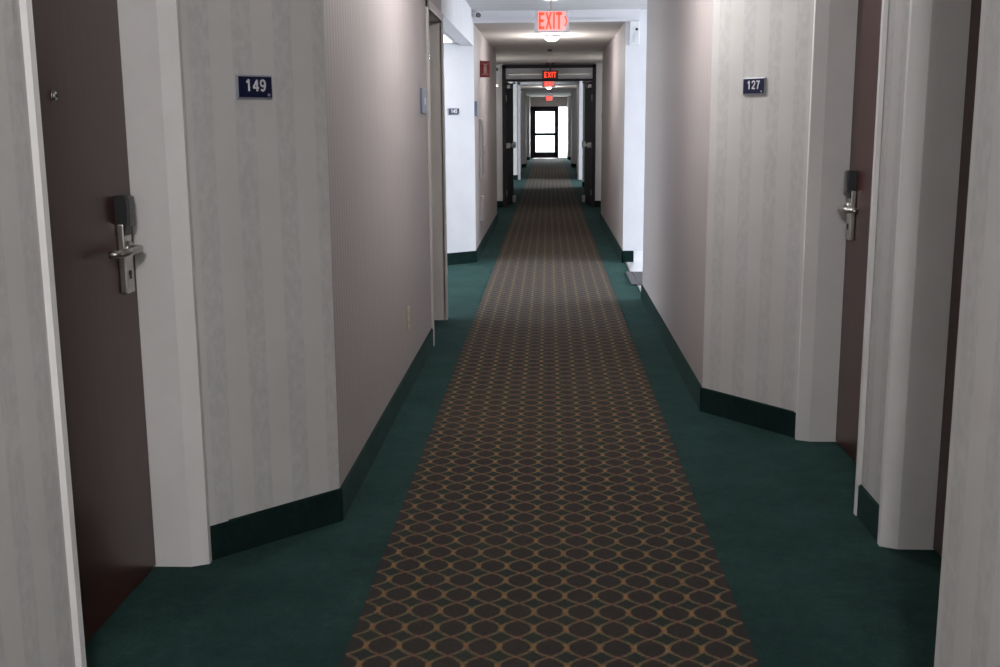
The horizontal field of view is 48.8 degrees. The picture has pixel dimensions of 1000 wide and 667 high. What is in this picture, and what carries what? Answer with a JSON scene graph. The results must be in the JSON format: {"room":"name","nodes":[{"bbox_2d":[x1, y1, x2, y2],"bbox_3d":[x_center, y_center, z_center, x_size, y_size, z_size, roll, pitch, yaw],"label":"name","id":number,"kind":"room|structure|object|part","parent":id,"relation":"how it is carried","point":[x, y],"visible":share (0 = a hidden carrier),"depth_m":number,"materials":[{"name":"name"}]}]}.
{"room":"hotel corridor","nodes":[
{"label":"hotel corridor","id":0,"kind":"room"},
{"bbox_2d":[0,0,74,666],"bbox_3d":[-1.081,-0.097,1.381,0.397,2.530,2.155,-2,11,-7],"label":"wall","id":1,"kind":"structure","parent":0,"point":[36,621],"depth_m":2.38,"materials":[{"name":"paint"}]},
{"bbox_2d":[179,0,339,525],"bbox_3d":[-0.836,-0.523,3.618,0.611,2.530,0.073,-11,15,-43],"label":"wall","id":2,"kind":"structure","parent":0,"point":[259,175],"depth_m":3.66,"materials":[{"name":"paint"}]},
{"bbox_2d":[235,75,272,98],"bbox_3d":[-0.791,-0.793,3.553,0.132,0.076,0.014,-11,15,-43],"label":"number sign","id":3,"kind":"object","parent":2,"relation":"attached to","point":[247,86],"visible":1,"depth_m":3.54,"materials":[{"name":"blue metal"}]},
{"bbox_2d":[210,488,341,559],"bbox_3d":[-0.774,0.660,3.840,0.538,0.122,0.010,-11,15,-43],"label":"baseboard","id":4,"kind":"structure","parent":2,"relation":"attached to","point":[252,530],"depth_m":3.83,"materials":[{"name":"green carpet"}]},
{"bbox_2d":[322,0,496,486],"bbox_3d":[-0.383,-1.725,9.934,0.125,2.530,12.490,0,11,3],"label":"wall","id":5,"kind":"structure","parent":0,"point":[375,50],"depth_m":4.98,"materials":[{"name":"paint"}]},
{"bbox_2d":[340,328,432,519],"bbox_3d":[-0.509,0.324,5.601,0.010,0.122,3.210,0,11,3],"label":"baseboard","id":6,"kind":"structure","parent":5,"relation":"attached to","point":[357,474],"depth_m":4.95,"materials":[{"name":"green carpet"}]},
{"bbox_2d":[407,306,409,329],"bbox_3d":[-0.493,-0.084,5.956,0.010,0.120,0.072,0,11,3],"label":"wall outlet","id":7,"kind":"object","parent":5,"relation":"attached to","point":[408,307],"visible":1,"depth_m":5.94,"materials":[{"name":"beige plastic"}]},
{"bbox_2d":[420,88,427,112],"bbox_3d":[-0.458,-1.402,6.651,0.014,0.144,0.280,0,11,3],"label":"wall sign","id":8,"kind":"object","parent":5,"relation":"attached to","point":[423,92],"visible":1,"depth_m":6.58,"materials":[{"name":"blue plastic"}]},
{"bbox_2d":[425,0,447,345],"bbox_3d":[-0.511,-1.085,7.491,0.196,2.185,1.035,0,11,3],"label":"door","id":9,"kind":"structure","parent":5,"relation":"in","point":[434,25],"depth_m":7.89,"materials":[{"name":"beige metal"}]},
{"bbox_2d":[474,101,477,115],"bbox_3d":[-0.245,-2.305,11.320,0.028,0.150,0.140,0,11,3],"label":"wall sign","id":10,"kind":"object","parent":5,"relation":"attached to","point":[475,102],"visible":1,"depth_m":11.26,"materials":[{"name":"blue plastic"}]},
{"bbox_2d":[479,119,484,179],"bbox_3d":[-0.197,-2.041,12.204,0.048,0.660,0.260,0,11,3],"label":"upper cabinet","id":11,"kind":"object","parent":5,"relation":"attached to","point":[481,136],"visible":1,"depth_m":12.11,"materials":[{"name":"grey metal"}]},
{"bbox_3d":[-0.192,-2.041,12.204,0.009,0.620,0.230,0,11,3],"label":"door","id":12,"kind":"part","parent":11,"relation":"part of","materials":[{"name":"grey plastic"}]},
{"bbox_2d":[480,195,484,220],"bbox_3d":[-0.196,-1.408,12.385,0.036,0.270,0.300,0,11,3],"label":"air vent","id":13,"kind":"object","parent":5,"relation":"in","point":[482,198],"visible":1,"depth_m":12.25,"materials":[{"name":"grey plastic"}]},
{"bbox_2d":[480,60,489,76],"bbox_3d":[-0.166,-2.923,12.187,0.108,0.180,0.040,0,11,3],"label":"fire extinguisher sign","id":14,"kind":"object","parent":5,"relation":"attached to","point":[484,65],"visible":1,"depth_m":12.18,"materials":[{"name":"red plastic"}]},
{"bbox_2d":[476,214,497,260],"bbox_3d":[-0.142,-1.256,13.910,0.010,0.122,4.839,0,11,3],"label":"baseboard","id":15,"kind":"structure","parent":5,"relation":"attached to","point":[486,237],"depth_m":13.32,"materials":[{"name":"green carpet"}]},
{"bbox_2d":[444,43,475,252],"bbox_3d":[-1.974,-2.003,11.454,3.437,2.530,0.640,0,11,3],"label":"wall","id":16,"kind":"structure","parent":0,"point":[458,60],"depth_m":11.22,"materials":[{"name":"white paint"}]},
{"bbox_2d":[448,108,458,115],"bbox_3d":[-0.466,-2.230,11.095,0.140,0.075,0.014,-8,13,-37],"label":"number sign","id":17,"kind":"object","parent":16,"relation":"attached to","point":[451,111],"visible":1,"depth_m":11.09,"materials":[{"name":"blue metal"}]},
{"bbox_2d":[447,251,476,264],"bbox_3d":[-1.970,-0.784,11.487,3.445,0.122,0.270,0,11,3],"label":"baseboard","id":18,"kind":"structure","parent":16,"relation":"attached to","point":[469,256],"depth_m":11.42,"materials":[{"name":"green carpet"}]},
{"bbox_2d":[473,9,639,22],"bbox_3d":[0.560,-3.161,10.989,1.663,0.115,0.070,0,11,3],"label":"trim","id":19,"kind":"structure","parent":16,"relation":"attached to","point":[597,15],"depth_m":10.96,"materials":[{"name":"white paint"}]},
{"bbox_2d":[508,82,517,174],"bbox_3d":[0.250,-5.186,28.219,0.651,2.500,0.114,-11,15,-43],"label":"wall","id":20,"kind":"structure","parent":0,"point":[515,86],"depth_m":28.32,"materials":[{"name":"paint"}]},
{"bbox_2d":[85,158,941,666],"bbox_3d":[1.137,-2.543,21.168,8.800,0.085,50.600,0,11,3],"label":"floor","id":21,"kind":"structure","parent":0,"point":[549,516],"depth_m":3.85,"materials":[{"name":"carpet"}]},
{"bbox_2d":[625,272,642,284],"bbox_3d":[1.821,-0.514,10.189,1.265,0.013,0.850,0,11,3],"label":"door mat","id":22,"kind":"object","parent":21,"relation":"on","point":[635,278],"visible":0.2,"depth_m":10.21,"materials":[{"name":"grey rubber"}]},
{"bbox_2d":[520,85,520,160],"bbox_3d":[0.486,-5.423,29.463,0.110,2.500,2.100,0,11,3],"label":"wall","id":23,"kind":"structure","parent":0,"point":[520,85],"depth_m":29.71,"materials":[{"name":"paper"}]},
{"bbox_2d":[521,90,525,163],"bbox_3d":[0.600,-6.697,36.169,0.651,2.500,0.114,-11,15,-43],"label":"wall","id":24,"kind":"structure","parent":0,"point":[523,92],"depth_m":36.30,"materials":[{"name":"paint"}]},
{"bbox_2d":[526,92,526,161],"bbox_3d":[0.826,-6.888,37.167,0.110,2.500,1.600,0,11,3],"label":"wall","id":25,"kind":"structure","parent":0,"point":[526,92],"depth_m":37.77,"materials":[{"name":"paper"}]},
{"bbox_2d":[527,96,529,156],"bbox_3d":[0.929,-8.116,43.628,0.651,2.500,0.114,-11,15,-43],"label":"wall","id":26,"kind":"structure","parent":0,"point":[528,97],"depth_m":43.78,"materials":[{"name":"paint"}]},
{"bbox_2d":[530,97,566,106],"bbox_3d":[2.015,-9.563,45.531,3.000,0.380,0.120,0,11,3],"label":"wall","id":27,"kind":"structure","parent":0,"point":[534,101],"depth_m":45.47,"materials":[{"name":"grey paint"}]},
{"bbox_2d":[521,84,576,96],"bbox_3d":[2.972,-7.282,32.056,6.100,0.150,27.500,0,11,3],"label":"ceiling","id":28,"kind":"structure","parent":0,"point":[561,90],"depth_m":36.43,"materials":[{"name":"white paint"}]},
{"bbox_2d":[542,81,555,86],"bbox_3d":[1.081,-5.589,24.361,0.290,0.280,0.136,0,11,3],"label":"exit sign","id":29,"kind":"object","parent":28,"relation":"hanging from","point":[544,83],"visible":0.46,"depth_m":24.36,"materials":[{"name":"red plastic"}]},
{"bbox_3d":[1.087,-5.531,24.359,0.232,0.143,0.002,0,11,3],"label":"lit panel","id":30,"kind":"part","parent":29,"relation":"part of","materials":[{"name":"pink"}]},
{"bbox_2d":[546,93,552,100],"bbox_3d":[1.751,-8.383,39.084,0.248,0.290,0.136,5,12,28],"label":"exit sign","id":31,"kind":"object","parent":28,"relation":"hanging from","point":[548,98],"visible":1,"depth_m":39.08,"materials":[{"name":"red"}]},
{"bbox_2d":[496,63,601,200],"bbox_3d":[0.840,-3.427,18.935,2.120,2.500,0.120,0,11,3],"label":"wall","id":32,"kind":"structure","parent":0,"point":[586,71],"depth_m":18.77,"materials":[{"name":"grey paint"}]},
{"bbox_2d":[496,65,499,74],"bbox_3d":[-0.055,-4.463,18.686,0.100,0.160,0.060,0,11,3],"label":"fire alarm","id":33,"kind":"object","parent":32,"relation":"attached to","point":[497,66],"visible":0.59,"depth_m":18.66,"materials":[{"name":"white plastic"}]},
{"bbox_2d":[497,201,502,206],"bbox_3d":[-0.079,-2.242,19.132,0.270,0.110,0.015,0,11,3],"label":"baseboard","id":34,"kind":"structure","parent":32,"relation":"attached to","point":[499,203],"depth_m":19.12,"materials":[{"name":"green carpet"}]},
{"bbox_2d":[506,81,515,205],"bbox_3d":[0.232,-3.350,19.384,0.214,2.169,0.936,1,11,9],"label":"door","id":35,"kind":"structure","parent":32,"relation":"in","point":[511,198],"depth_m":19.40,"materials":[{"name":"black wood"}]},
{"bbox_2d":[502,64,595,207],"bbox_3d":[0.840,-3.376,18.934,1.590,2.400,0.180,0,11,3],"label":"trim","id":36,"kind":"structure","parent":32,"relation":"attached to","point":[504,67],"depth_m":18.74,"materials":[{"name":"black"}]},
{"bbox_2d":[508,73,589,74],"bbox_3d":[0.831,-4.393,18.699,1.400,0.015,0.027,0,11,3],"label":"trim","id":37,"kind":"structure","parent":32,"relation":"attached to","point":[589,73],"depth_m":18.69,"materials":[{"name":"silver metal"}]},
{"bbox_2d":[582,78,591,205],"bbox_3d":[1.485,-3.348,19.329,0.214,2.169,0.936,-1,11,-4],"label":"door","id":38,"kind":"structure","parent":32,"relation":"in","point":[586,198],"depth_m":19.35,"materials":[{"name":"black"}]},
{"bbox_2d":[595,201,600,206],"bbox_3d":[1.769,-2.239,19.051,0.270,0.110,0.015,0,11,3],"label":"baseboard","id":39,"kind":"structure","parent":32,"relation":"attached to","point":[597,203],"depth_m":19.05,"materials":[{"name":"green carpet"}]},
{"bbox_2d":[474,22,624,63],"bbox_3d":[0.661,-3.955,14.833,3.000,0.230,7.750,0,11,3],"label":"ceiling","id":40,"kind":"structure","parent":0,"point":[585,42],"depth_m":13.82,"materials":[{"name":"white paint"}]},
{"bbox_2d":[542,63,557,78],"bbox_3d":[0.842,-4.398,18.485,0.248,0.265,0.136,5,12,28],"label":"exit sign","id":41,"kind":"object","parent":40,"relation":"hanging from","point":[550,74],"visible":1,"depth_m":18.48,"materials":[{"name":"black plastic"}]},
{"bbox_2d":[543,35,559,40],"bbox_3d":[0.598,-3.404,12.725,0.196,0.067,0.196,0,11,3],"label":"ceiling light","id":42,"kind":"object","parent":40,"relation":"attached to","point":[547,37],"visible":1,"depth_m":12.66,"materials":[{"name":"white plastic"}]},
{"bbox_2d":[545,37,558,40],"bbox_3d":[0.598,-3.394,12.726,0.170,0.047,0.170,0,11,3],"label":"diffuser","id":43,"kind":"object","parent":42,"relation":"attached to","point":[547,38],"depth_m":12.67,"materials":[{"name":"white"}]},
{"bbox_2d":[466,0,646,10],"bbox_3d":[0.356,-1.834,3.375,8.800,0.120,15.540,0,11,3],"label":"ceiling","id":44,"kind":"structure","parent":0,"point":[477,5],"depth_m":10.50,"materials":[{"name":"white paint"}]},
{"bbox_2d":[472,10,480,17],"bbox_3d":[-0.303,-3.156,10.914,0.099,0.150,0.306,-8,13,-34],"label":"security camera","id":45,"kind":"object","parent":44,"relation":"attached to","point":[475,14],"visible":0.31,"depth_m":10.82,"materials":[{"name":"grey plastic"}]},
{"bbox_2d":[534,0,568,32],"bbox_3d":[0.458,-2.843,9.832,0.310,0.308,0.136,0,11,3],"label":"exit sign","id":46,"kind":"object","parent":44,"relation":"hanging from","point":[551,20],"visible":1,"depth_m":9.83,"materials":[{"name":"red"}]},
{"bbox_3d":[0.464,-2.783,9.829,0.248,0.168,0.002,0,11,3],"label":"lit panel","id":47,"kind":"part","parent":46,"relation":"part of","materials":[{"name":"pink"}]},
{"bbox_2d":[567,97,567,155],"bbox_3d":[2.798,-8.342,44.751,0.110,2.500,2.000,0,11,3],"label":"wall","id":48,"kind":"structure","parent":0,"point":[567,97],"depth_m":45.02,"materials":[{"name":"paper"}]},
{"bbox_2d":[568,96,570,156],"bbox_3d":[2.926,-8.113,43.541,0.114,2.500,0.651,-10,14,-40],"label":"wall","id":49,"kind":"structure","parent":0,"point":[569,97],"depth_m":43.70,"materials":[{"name":"paint"}]},
{"bbox_2d":[571,91,571,162],"bbox_3d":[2.460,-6.886,37.096,0.110,2.500,1.600,0,11,3],"label":"wall","id":50,"kind":"structure","parent":0,"point":[571,91],"depth_m":37.14,"materials":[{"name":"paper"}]},
{"bbox_2d":[572,90,576,163],"bbox_3d":[2.596,-6.694,36.082,0.114,2.500,0.651,-10,14,-40],"label":"wall","id":51,"kind":"structure","parent":0,"point":[574,92],"depth_m":36.20,"materials":[{"name":"paint"}]},
{"bbox_2d":[576,84,577,170],"bbox_3d":[2.120,-5.421,29.391,0.110,2.500,2.100,0,11,3],"label":"wall","id":52,"kind":"structure","parent":0,"point":[577,84],"depth_m":30.41,"materials":[{"name":"paint"}]},
{"bbox_2d":[579,81,589,179],"bbox_3d":[3.854,-4.865,26.399,3.835,2.500,3.470,0,11,3],"label":"wall","id":53,"kind":"structure","parent":0,"point":[580,82],"depth_m":28.05,"materials":[{"name":"white paint"}]},
{"bbox_2d":[582,81,587,181],"bbox_3d":[2.130,-4.525,24.670,0.172,2.500,0.720,-7,13,-31],"label":"wall","id":54,"kind":"structure","parent":0,"point":[585,81],"depth_m":24.88,"materials":[{"name":"paint"}]},
{"bbox_2d":[601,22,625,249],"bbox_3d":[1.425,-2.382,13.624,0.110,2.420,4.845,0,11,3],"label":"wall","id":55,"kind":"structure","parent":0,"point":[613,56],"depth_m":13.07,"materials":[{"name":"paint"}]},
{"bbox_2d":[600,214,622,259],"bbox_3d":[1.372,-1.254,13.841,0.010,0.122,4.845,0,11,3],"label":"baseboard","id":56,"kind":"structure","parent":55,"relation":"attached to","point":[609,233],"depth_m":13.29,"materials":[{"name":"green carpet"}]},
{"bbox_2d":[623,10,646,257],"bbox_3d":[3.184,-1.994,11.218,3.836,2.530,0.160,0,11,3],"label":"wall","id":57,"kind":"structure","parent":0,"point":[635,55],"depth_m":11.22,"materials":[{"name":"white paint"}]},
{"bbox_2d":[621,251,642,262],"bbox_3d":[3.084,-0.796,11.368,3.647,0.122,0.040,0,11,3],"label":"baseboard","id":58,"kind":"structure","parent":57,"relation":"attached to","point":[627,256],"depth_m":11.43,"materials":[{"name":"green carpet"}]},
{"bbox_2d":[629,21,639,44],"bbox_3d":[1.339,-2.989,10.977,0.095,0.230,0.101,0,11,3],"label":"emergency light","id":59,"kind":"object","parent":57,"relation":"attached to","point":[634,31],"visible":1,"depth_m":10.94,"materials":[{"name":"white plastic"}]},
{"bbox_2d":[642,0,712,385],"bbox_3d":[1.135,-1.189,7.051,0.110,2.530,3.583,0,11,3],"label":"wall","id":60,"kind":"structure","parent":0,"point":[679,32],"depth_m":6.53,"materials":[{"name":"paint"}]},
{"bbox_2d":[625,262,640,290],"bbox_3d":[1.248,-0.512,10.245,0.015,0.008,2.430,0,11,3],"label":"trim","id":61,"kind":"structure","parent":60,"relation":"attached to","point":[639,287],"depth_m":10.76,"materials":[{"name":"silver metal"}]},
{"bbox_2d":[641,285,701,410],"bbox_3d":[1.083,-0.006,7.278,0.010,0.122,3.583,0,11,3],"label":"baseboard","id":62,"kind":"structure","parent":60,"relation":"attached to","point":[691,381],"depth_m":6.63,"materials":[{"name":"green carpet"}]},
{"bbox_2d":[702,0,813,411],"bbox_3d":[1.227,-0.809,5.047,0.079,2.530,0.672,-8,13,-34],"label":"wall","id":63,"kind":"structure","parent":0,"point":[758,144],"depth_m":5.08,"materials":[{"name":"paint"}]},
{"bbox_2d":[700,387,795,437],"bbox_3d":[1.182,0.374,5.274,0.010,0.122,0.606,-8,13,-35],"label":"baseboard","id":64,"kind":"structure","parent":63,"relation":"attached to","point":[775,419],"depth_m":5.26,"materials":[{"name":"green carpet"}]},
{"bbox_2d":[743,77,765,94],"bbox_3d":[1.154,-1.123,5.010,0.014,0.076,0.132,-8,13,-35],"label":"number sign","id":65,"kind":"object","parent":63,"relation":"attached to","point":[751,86],"visible":1,"depth_m":5.00,"materials":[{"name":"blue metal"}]},
{"bbox_2d":[861,0,909,504],"bbox_3d":[1.353,-0.549,3.674,0.100,2.530,0.277,0,11,3],"label":"wall","id":66,"kind":"structure","parent":0,"point":[898,10],"depth_m":3.74,"materials":[{"name":"paint"}]},
{"bbox_2d":[857,484,878,540],"bbox_3d":[1.306,0.634,3.901,0.010,0.122,0.265,0,11,3],"label":"baseboard","id":67,"kind":"structure","parent":66,"relation":"attached to","point":[867,507],"depth_m":3.90,"materials":[{"name":"green carpet"}]},
{"bbox_2d":[934,0,999,666],"bbox_3d":[0.781,0.334,-0.954,0.110,2.530,6.070,0,11,3],"label":"wall","id":68,"kind":"structure","parent":0,"point":[968,618],"depth_m":1.97,"materials":[{"name":"paint"}]},
{"bbox_3d":[-2.119,-2.656,9.553,3.312,0.095,3.360,0,11,3],"label":"ceiling","id":69,"kind":"structure","parent":0,"visible":0},
{"bbox_2d":[444,32,453,41],"bbox_3d":[-0.810,-2.668,9.870,0.660,0.018,1.640,0,11,3],"label":"recessed light","id":70,"kind":"object","parent":69,"relation":"in","point":[447,38],"visible":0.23,"depth_m":10.27,"materials":[{"name":"white"}]},
{"bbox_3d":[2.023,-8.335,45.765,3.000,2.120,0.120,0,11,3],"label":"wall","id":71,"kind":"structure","parent":0,"visible":0},
{"bbox_2d":[530,106,557,158],"bbox_3d":[1.834,-8.329,45.738,1.147,2.120,0.150,0,11,3],"label":"door","id":72,"kind":"structure","parent":71,"relation":"in","point":[533,110],"depth_m":45.73,"materials":[{"name":"black metal"}]},
{"bbox_3d":[-1.059,-1.465,2.733,0.100,0.346,1.010,0,11,3],"label":"wall","id":73,"kind":"structure","parent":0,"visible":0},
{"bbox_2d":[19,0,211,666],"bbox_3d":[-1.096,-0.224,2.971,0.219,2.186,1.030,0,11,3],"label":"door","id":74,"kind":"structure","parent":73,"relation":"in","point":[105,78],"depth_m":3.27,"materials":[{"name":"brown metal"}]},
{"bbox_3d":[-1.099,-0.242,3.243,0.053,0.044,0.203,0,11,3],"label":"lever handle","id":75,"kind":"part","parent":74,"relation":"part of","materials":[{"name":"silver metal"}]},
{"bbox_3d":[-1.129,-0.254,3.323,0.022,0.265,0.062,0,11,3],"label":"lock plate","id":76,"kind":"part","parent":74,"relation":"part of","materials":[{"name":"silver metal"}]},
{"bbox_3d":[1.373,-1.742,4.101,0.100,0.346,1.010,0,11,3],"label":"wall","id":77,"kind":"structure","parent":0,"visible":0},
{"bbox_2d":[795,0,888,515],"bbox_3d":[1.427,-0.500,4.335,0.219,2.186,1.030,0,11,3],"label":"door","id":78,"kind":"structure","parent":77,"relation":"in","point":[850,36],"depth_m":4.71,"materials":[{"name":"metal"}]},
{"bbox_3d":[1.454,-0.518,4.606,0.053,0.044,0.203,0,11,3],"label":"lever handle","id":79,"kind":"part","parent":78,"relation":"part of","materials":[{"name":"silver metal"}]},
{"bbox_3d":[1.491,-0.530,4.683,0.022,0.265,0.062,0,11,3],"label":"lock plate","id":80,"kind":"part","parent":78,"relation":"part of","materials":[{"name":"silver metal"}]},
{"bbox_3d":[1.318,-1.503,2.844,0.100,0.346,0.998,0,11,3],"label":"wall","id":81,"kind":"structure","parent":0,"visible":0},
{"bbox_2d":[877,0,981,556],"bbox_3d":[1.372,-0.261,3.078,0.219,2.186,1.018,0,11,3],"label":"door","id":82,"kind":"structure","parent":81,"relation":"in","point":[943,39],"depth_m":3.54,"materials":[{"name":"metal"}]},
{"label":"outside","id":83,"kind":"structure","parent":0,"visible":0},
{"bbox_2d":[536,139,566,157],"bbox_3d":[2.505,-9.272,56.712,60.000,0.070,105.000,0,11,3],"label":"ground","id":84,"kind":"structure","parent":83,"point":[542,145],"depth_m":71.53,"materials":[{"name":"white"}]},
{"bbox_3d":[1.251,-6.426,28.199,1.526,0.070,0.060,0,11,3],"label":"wall","id":85,"kind":"structure","parent":0,"visible":0},
{"bbox_2d":[518,82,578,179],"bbox_3d":[1.257,-5.208,28.379,1.596,2.470,0.080,0,11,3],"label":"trim","id":86,"kind":"structure","parent":85,"relation":"attached to","point":[519,83],"depth_m":28.28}
]}

